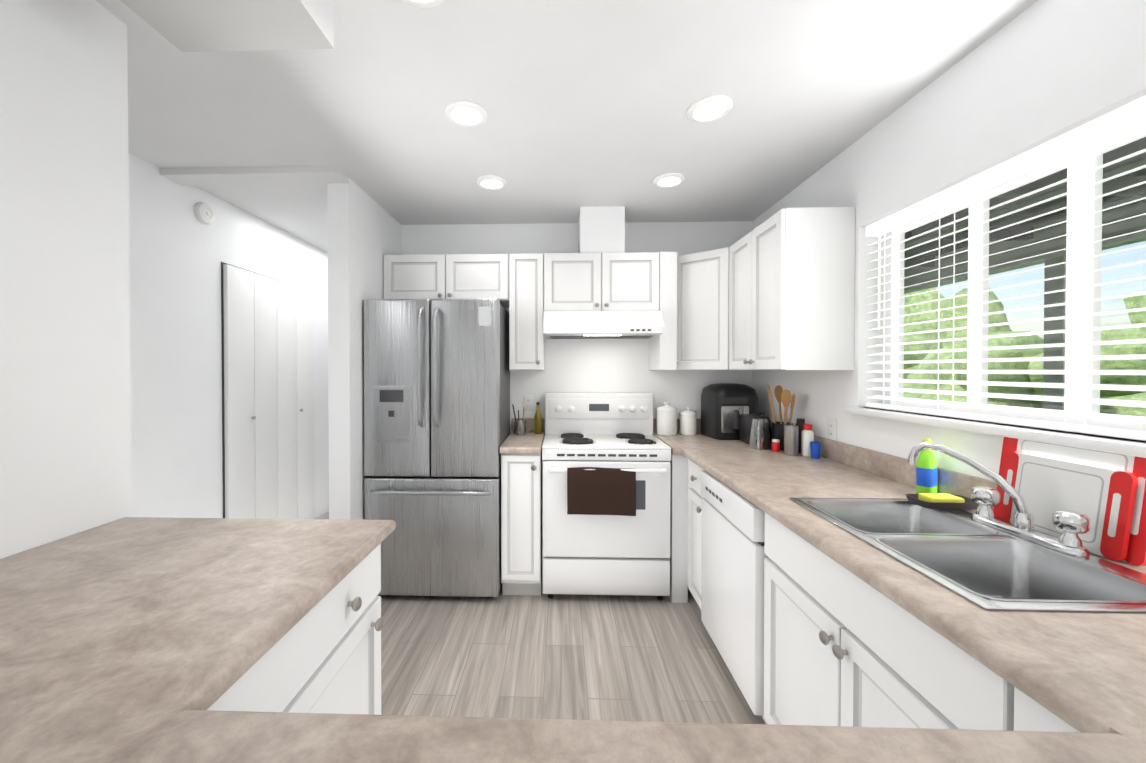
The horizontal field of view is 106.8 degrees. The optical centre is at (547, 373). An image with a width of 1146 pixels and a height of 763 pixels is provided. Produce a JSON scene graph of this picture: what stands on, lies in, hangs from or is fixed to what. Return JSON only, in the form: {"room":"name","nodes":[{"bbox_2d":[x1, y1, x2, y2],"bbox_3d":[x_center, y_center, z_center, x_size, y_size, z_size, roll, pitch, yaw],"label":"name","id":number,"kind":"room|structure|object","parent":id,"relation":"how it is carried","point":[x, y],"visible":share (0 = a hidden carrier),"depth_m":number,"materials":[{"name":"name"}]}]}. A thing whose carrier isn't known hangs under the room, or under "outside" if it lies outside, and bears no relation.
{"room":"kitchen","nodes":[
{"label":"kitchen","id":0,"kind":"room"},
{"bbox_2d":[0,0,143,558],"bbox_3d":[-1.423,0.159,-0.598,0.120,2.440,3.860,0,1,2],"label":"wall","id":1,"kind":"structure","parent":0,"point":[114,254],"depth_m":1.16,"materials":[{"name":"paint"}]},
{"bbox_2d":[120,0,333,51],"bbox_3d":[-0.873,-0.975,-0.681,0.436,0.170,3.750,0,1,2],"label":"ceiling","id":2,"kind":"structure","parent":0,"point":[210,25],"depth_m":1.11,"materials":[{"name":"paint"}]},
{"bbox_2d":[140,159,323,517],"bbox_3d":[-2.139,0.139,1.495,0.120,2.440,8.240,0,1,2],"label":"wall","id":3,"kind":"structure","parent":0,"point":[181,256],"depth_m":2.45,"materials":[{"name":"paint"}]},
{"bbox_2d":[194,202,214,224],"bbox_3d":[-2.028,-0.951,2.522,0.036,0.124,0.124,0,1,2],"label":"smoke detector","id":4,"kind":"object","parent":3,"relation":"attached to","point":[204,213],"visible":0.98,"depth_m":2.50,"materials":[{"name":"white plastic"}]},
{"bbox_2d":[221,262,314,518],"bbox_3d":[-2.000,0.319,3.143,0.056,2.048,0.956,0,1,2],"label":"closet doors","id":5,"kind":"structure","parent":3,"relation":"in","point":[267,329],"depth_m":3.02,"materials":[{"name":"white wood"}]},
{"bbox_2d":[315,510,328,518],"bbox_3d":[-1.979,1.284,4.568,0.012,0.090,1.870,0,1,2],"label":"baseboard","id":6,"kind":"structure","parent":3,"relation":"attached to","point":[325,515],"depth_m":3.78,"materials":[{"name":"white wood"}]},
{"bbox_2d":[324,178,403,519],"bbox_3d":[-1.112,0.115,3.975,0.120,2.440,3.220,0,1,2],"label":"wall","id":7,"kind":"structure","parent":0,"point":[360,231],"depth_m":2.38,"materials":[{"name":"paint"}]},
{"bbox_2d":[96,0,1037,252],"bbox_3d":[-0.305,-1.131,1.427,3.790,0.100,8.240,0,1,2],"label":"ceiling","id":8,"kind":"structure","parent":0,"point":[586,103],"depth_m":1.68,"materials":[{"name":"paint"}]},
{"bbox_2d":[160,166,348,185],"bbox_3d":[-1.578,-1.072,2.301,0.950,0.035,0.130,0,1,2],"label":"ceiling beam","id":9,"kind":"structure","parent":8,"relation":"attached to","point":[262,175],"depth_m":2.26,"materials":[{"name":"paint"}]},
{"bbox_2d":[402,0,444,7],"bbox_3d":[-0.358,-1.071,1.159,0.176,0.014,0.176,0,1,2],"label":"recessed light","id":10,"kind":"object","parent":8,"relation":"in","point":[425,3],"visible":1,"depth_m":1.22,"materials":[{"name":"white plastic"}]},
{"bbox_2d":[445,100,487,126],"bbox_3d":[-0.339,-1.077,1.768,0.176,0.014,0.176,0,1,2],"label":"recessed light","id":11,"kind":"object","parent":8,"relation":"in","point":[465,113],"visible":0.98,"depth_m":1.75,"materials":[{"name":"white plastic"}]},
{"bbox_2d":[476,175,506,189],"bbox_3d":[-0.319,-1.083,2.418,0.176,0.014,0.176,0,1,2],"label":"recessed light","id":12,"kind":"object","parent":8,"relation":"in","point":[489,182],"visible":0.98,"depth_m":2.40,"materials":[{"name":"white plastic"}]},
{"bbox_2d":[653,173,685,187],"bbox_3d":[0.680,-1.082,2.387,0.176,0.014,0.176,0,1,2],"label":"recessed light","id":13,"kind":"object","parent":8,"relation":"in","point":[667,180],"visible":1,"depth_m":2.37,"materials":[{"name":"white plastic"}]},
{"bbox_2d":[687,95,732,122],"bbox_3d":[0.660,-1.076,1.738,0.176,0.014,0.176,0,1,2],"label":"recessed light","id":14,"kind":"object","parent":8,"relation":"in","point":[708,109],"visible":1,"depth_m":1.72,"materials":[{"name":"white plastic"}]},
{"bbox_2d":[377,587,764,723],"bbox_3d":[-0.305,1.389,1.451,3.790,0.060,8.240,0,1,2],"label":"floor","id":15,"kind":"structure","parent":0,"point":[608,657],"depth_m":2.01,"materials":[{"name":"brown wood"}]},
{"bbox_2d":[207,543,382,714],"bbox_3d":[-0.893,0.924,0.959,0.836,0.879,0.670,0,1,2],"label":"base cabinet","id":16,"kind":"object","parent":15,"relation":"on","point":[323,655],"visible":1,"depth_m":0.98,"materials":[{"name":"white wood"}]},
{"bbox_2d":[364,298,509,596],"bbox_3d":[-0.679,0.452,2.762,0.796,1.790,0.684,0,1,2],"label":"refrigerator","id":17,"kind":"object","parent":15,"relation":"on","point":[436,403],"visible":0.94,"depth_m":2.49,"materials":[{"name":"silver metal"}]},
{"bbox_2d":[501,451,541,594],"bbox_3d":[-0.153,0.907,2.797,0.236,0.879,0.630,0,1,2],"label":"base cabinet","id":18,"kind":"object","parent":15,"relation":"on","point":[521,524],"visible":0.98,"depth_m":2.52,"materials":[{"name":"white wood"}]},
{"bbox_2d":[542,392,670,599],"bbox_3d":[0.351,0.741,2.754,0.760,1.209,0.673,0,1,2],"label":"range","id":19,"kind":"object","parent":15,"relation":"on","point":[606,487],"visible":1,"depth_m":2.49,"materials":[{"name":"white metal"}]},
{"bbox_2d":[669,454,684,602],"bbox_3d":[1.097,0.907,2.746,0.718,0.880,0.656,0,1,2],"label":"base cabinet","id":20,"kind":"object","parent":15,"relation":"on","point":[677,519],"depth_m":2.50,"materials":[{"name":"white wood"}]},
{"bbox_2d":[700,470,768,724],"bbox_3d":[1.076,0.912,1.825,0.654,0.863,0.590,0,1,2],"label":"dishwasher","id":21,"kind":"object","parent":15,"relation":"on","point":[734,555],"visible":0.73,"depth_m":1.71,"materials":[{"name":"white metal"}]},
{"bbox_3d":[0.022,0.932,0.218,2.711,0.879,0.785,0,1,2],"label":"base cabinet","id":22,"kind":"object","parent":15,"relation":"on","visible":0},
{"bbox_2d":[0,517,395,685],"bbox_3d":[-0.893,0.464,0.965,0.838,0.040,0.690,0,1,2],"label":"countertop","id":23,"kind":"structure","parent":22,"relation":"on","point":[136,640],"depth_m":0.87,"materials":[{"name":"laminate"}]},
{"bbox_2d":[500,418,544,453],"bbox_3d":[-0.153,0.396,2.799,0.240,0.140,0.633,0,1,2],"label":"countertop","id":24,"kind":"structure","parent":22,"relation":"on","point":[530,442],"depth_m":2.69,"materials":[{"name":"laminate"}]},
{"bbox_2d":[512,404,525,434],"bbox_3d":[-0.203,0.318,2.993,0.096,0.210,0.083,0,1,2],"label":"utensil crock","id":25,"kind":"object","parent":24,"relation":"on","point":[519,426],"visible":1,"depth_m":2.96,"materials":[{"name":"silver metal"}]},
{"bbox_2d":[534,402,541,433],"bbox_3d":[-0.071,0.312,3.019,0.052,0.222,0.052,0,1,2],"label":"oil bottle","id":26,"kind":"object","parent":24,"relation":"on","point":[537,423],"visible":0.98,"depth_m":3.00,"materials":[{"name":"yellow glass"}]},
{"bbox_2d":[0,678,1145,762],"bbox_3d":[-0.331,0.471,0.182,2.010,0.040,0.780,0,1,2],"label":"countertop","id":27,"kind":"structure","parent":22,"relation":"on","point":[41,722],"depth_m":0.52,"materials":[{"name":"laminate"}]},
{"bbox_2d":[653,419,678,454],"bbox_3d":[0.745,0.397,2.759,0.017,0.140,0.658,0,1,2],"label":"countertop","id":28,"kind":"structure","parent":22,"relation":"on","point":[670,441],"depth_m":2.81,"materials":[{"name":"laminate"}]},
{"bbox_2d":[676,419,1145,761],"bbox_3d":[1.065,0.409,1.413,0.706,0.140,3.328,0,1,2],"label":"countertop","id":29,"kind":"structure","parent":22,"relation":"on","point":[1093,664],"depth_m":0.82,"materials":[{"name":"laminate"}]},
{"bbox_2d":[656,402,676,435],"bbox_3d":[0.833,0.310,2.981,0.141,0.227,0.141,0,1,2],"label":"canister","id":30,"kind":"object","parent":29,"relation":"on","point":[666,419],"visible":1,"depth_m":2.92,"materials":[{"name":"white ceramic"}]},
{"bbox_2d":[679,406,696,434],"bbox_3d":[0.983,0.325,2.987,0.119,0.197,0.119,0,1,2],"label":"canister","id":31,"kind":"object","parent":29,"relation":"on","point":[687,421],"visible":1,"depth_m":2.94,"materials":[{"name":"white ceramic"}]},
{"bbox_2d":[701,383,757,439],"bbox_3d":[1.220,0.244,2.865,0.312,0.360,0.340,0,1,2],"label":"air fryer","id":32,"kind":"object","parent":29,"relation":"on","point":[724,406],"visible":0.85,"depth_m":2.74,"materials":[{"name":"black plastic"}]},
{"bbox_2d":[739,414,770,443],"bbox_3d":[1.269,0.340,2.602,0.139,0.174,0.215,0,1,2],"label":"toaster","id":33,"kind":"object","parent":29,"relation":"on","point":[745,423],"visible":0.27,"depth_m":2.57,"materials":[{"name":"black plastic"}]},
{"bbox_2d":[749,413,770,449],"bbox_3d":[1.217,0.326,2.439,0.096,0.205,0.076,0,1,-18],"label":"grater","id":34,"kind":"object","parent":29,"relation":"on","point":[759,437],"visible":1,"depth_m":2.41,"materials":[{"name":"silver metal"}]},
{"bbox_2d":[772,439,779,451],"bbox_3d":[1.267,0.397,2.364,0.040,0.065,0.040,0,1,2],"label":"spice jar","id":35,"kind":"object","parent":29,"relation":"on","point":[775,445],"visible":0.96,"depth_m":2.35,"materials":[{"name":"red plastic"}]},
{"bbox_2d":[767,384,794,450],"bbox_3d":[1.329,0.244,2.416,0.146,0.370,0.166,0,1,2],"label":"utensil holder","id":36,"kind":"object","parent":29,"relation":"on","point":[777,428],"visible":0.83,"depth_m":2.40,"materials":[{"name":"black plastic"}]},
{"bbox_2d":[784,425,798,455],"bbox_3d":[1.296,0.353,2.267,0.070,0.155,0.069,0,1,2],"label":"steel tumbler","id":37,"kind":"object","parent":29,"relation":"on","point":[791,433],"visible":1,"depth_m":2.24,"materials":[{"name":"silver metal"}]},
{"bbox_2d":[795,418,804,452],"bbox_3d":[1.383,0.337,2.329,0.048,0.185,0.048,0,1,2],"label":"pepper grinder","id":38,"kind":"object","parent":29,"relation":"on","point":[800,422],"visible":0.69,"depth_m":2.31,"materials":[{"name":"black plastic"}]},
{"bbox_2d":[801,424,813,455],"bbox_3d":[1.371,0.348,2.245,0.058,0.165,0.058,0,1,2],"label":"shaker bottle","id":39,"kind":"object","parent":29,"relation":"on","point":[807,435],"visible":0.92,"depth_m":2.23,"materials":[{"name":"white plastic"}]},
{"bbox_2d":[810,441,820,458],"bbox_3d":[1.369,0.390,2.175,0.050,0.082,0.049,0,1,2],"label":"cup","id":40,"kind":"object","parent":29,"relation":"on","point":[815,448],"visible":1,"depth_m":2.16,"materials":[{"name":"blue plastic"}]},
{"bbox_2d":[916,438,937,493],"bbox_3d":[1.359,0.335,1.525,0.081,0.205,0.047,0,1,-33],"label":"soap bottle","id":41,"kind":"object","parent":29,"relation":"on","point":[926,474],"visible":0.77,"depth_m":1.50,"materials":[{"name":"green plastic"}]},
{"bbox_2d":[789,498,1145,612],"bbox_3d":[1.077,0.535,1.140,0.484,0.198,0.694,0,1,2],"label":"sink","id":42,"kind":"object","parent":29,"relation":"in","point":[962,554],"visible":0.6,"depth_m":1.12,"materials":[{"name":"silver metal"}]},
{"bbox_2d":[905,493,978,508],"bbox_3d":[1.305,0.418,1.407,0.184,0.031,0.100,0,1,2],"label":"sink caddy","id":43,"kind":"object","parent":42,"relation":"on","point":[939,501],"visible":0.9,"depth_m":1.38,"materials":[{"name":"grey"}]},
{"bbox_2d":[908,442,1089,556],"bbox_3d":[1.224,0.323,1.181,0.183,0.225,0.335,0,1,2],"label":"faucet","id":44,"kind":"object","parent":29,"relation":"on","point":[1071,524],"visible":1,"depth_m":1.15,"materials":[{"name":"silver metal"}]},
{"bbox_2d":[994,437,1145,565],"bbox_3d":[1.372,0.306,1.134,0.063,0.271,0.337,0,1,2],"label":"cutting boards","id":45,"kind":"object","parent":29,"relation":"on","point":[1105,492],"visible":0.77,"depth_m":1.08,"materials":[{"name":"white"}]},
{"bbox_2d":[404,221,751,433],"bbox_3d":[0.194,0.123,3.164,2.520,2.440,0.120,0,1,2],"label":"wall","id":46,"kind":"structure","parent":0,"point":[571,365],"depth_m":3.10,"materials":[{"name":"paint"}]},
{"bbox_2d":[383,254,510,306],"bbox_3d":[-0.666,-0.637,2.952,0.828,0.304,0.338,0,1,2],"label":"upper cabinet","id":47,"kind":"object","parent":46,"relation":"attached to","point":[416,276],"depth_m":2.78,"materials":[{"name":"white wood"}]},
{"bbox_2d":[507,253,546,369],"bbox_3d":[-0.137,-0.408,2.938,0.226,0.762,0.338,0,1,2],"label":"upper cabinet","id":48,"kind":"object","parent":46,"relation":"attached to","point":[528,289],"depth_m":2.77,"materials":[{"name":"white wood"}]},
{"bbox_2d":[523,395,532,410],"bbox_3d":[-0.143,0.213,3.111,0.072,0.116,0.008,0,1,2],"label":"outlet","id":49,"kind":"object","parent":46,"relation":"attached to","point":[528,402],"visible":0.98,"depth_m":3.11,"materials":[{"name":"white plastic"}]},
{"bbox_2d":[547,252,662,311],"bbox_3d":[0.352,-0.599,2.922,0.748,0.381,0.338,0,1,2],"label":"upper cabinet","id":50,"kind":"object","parent":46,"relation":"attached to","point":[575,281],"depth_m":2.75,"materials":[{"name":"white wood"}]},
{"bbox_2d":[543,311,664,338],"bbox_3d":[0.350,-0.326,2.848,0.744,0.156,0.478,0,1,2],"label":"range hood","id":51,"kind":"object","parent":50,"relation":"attached to","point":[603,324],"visible":1,"depth_m":2.65,"materials":[{"name":"white metal"}]},
{"bbox_2d":[578,206,624,252],"bbox_3d":[0.362,-0.943,2.934,0.290,0.304,0.310,0,1,2],"label":"chase","id":52,"kind":"object","parent":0,"point":[601,229],"visible":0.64,"depth_m":2.78,"materials":[{"name":"paint"}]},
{"bbox_2d":[752,0,1145,480],"bbox_3d":[1.469,0.151,0.224,0.170,2.440,5.920,0,1,2],"label":"wall","id":53,"kind":"structure","parent":0,"point":[1058,67],"depth_m":1.50,"materials":[{"name":"paint"}]},
{"bbox_2d":[677,247,728,369],"bbox_3d":[1.149,-0.407,2.847,0.626,0.762,0.442,0,1,2],"label":"upper cabinet","id":54,"kind":"object","parent":53,"relation":"attached to","point":[702,310],"visible":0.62,"depth_m":2.73,"materials":[{"name":"white wood"}]},
{"bbox_2d":[729,207,854,369],"bbox_3d":[1.264,-0.402,2.311,0.364,0.762,0.630,0,1,2],"label":"upper cabinet","id":55,"kind":"object","parent":53,"relation":"attached to","point":[791,288],"visible":1,"depth_m":2.00,"materials":[{"name":"white wood"}]},
{"bbox_2d":[827,417,836,440],"bbox_3d":[1.438,0.282,2.157,0.008,0.116,0.072,0,1,2],"label":"outlet","id":56,"kind":"object","parent":53,"relation":"attached to","point":[831,428],"visible":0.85,"depth_m":2.15,"materials":[{"name":"white plastic"}]},
{"bbox_2d":[844,407,1145,457],"bbox_3d":[1.465,0.176,1.178,0.193,0.028,1.647,0,1,2],"label":"window sill","id":57,"kind":"structure","parent":53,"relation":"attached to","point":[1130,448],"depth_m":1.24,"materials":[{"name":"white"}]},
{"bbox_2d":[891,125,1145,430],"bbox_3d":[1.572,-0.256,1.171,0.022,0.835,1.587,0,1,2],"label":"window","id":58,"kind":"structure","parent":53,"relation":"in","point":[1080,238],"depth_m":1.32,"materials":[{"name":"white plastic"}]},
{"bbox_2d":[866,95,1145,440],"bbox_3d":[1.465,-0.256,1.174,0.066,0.831,1.575,0,1,2],"label":"window blinds","id":59,"kind":"object","parent":58,"relation":"attached to","point":[1128,117],"visible":1,"depth_m":1.29,"materials":[{"name":"white plastic"}]},
{"bbox_3d":[20.878,1.757,4.307,38.380,0.050,70.000,0,1,2],"label":"ground","id":60,"kind":"structure","parent":0,"visible":0},
{"bbox_2d":[903,287,1145,416],"bbox_3d":[14.345,-0.227,7.266,15.847,8.439,34.458,0,1,2],"label":"trees","id":61,"kind":"object","parent":60,"relation":"on","point":[1109,394],"depth_m":7.70,"materials":[{"name":"green plant"}]},
{"bbox_2d":[904,137,1145,409],"bbox_3d":[2.830,0.251,2.344,2.340,3.000,13.000,0,1,2],"label":"roof","id":62,"kind":"structure","parent":60,"relation":"on","point":[1117,167],"depth_m":3.24,"materials":[{"name":"grey"}]}
]}

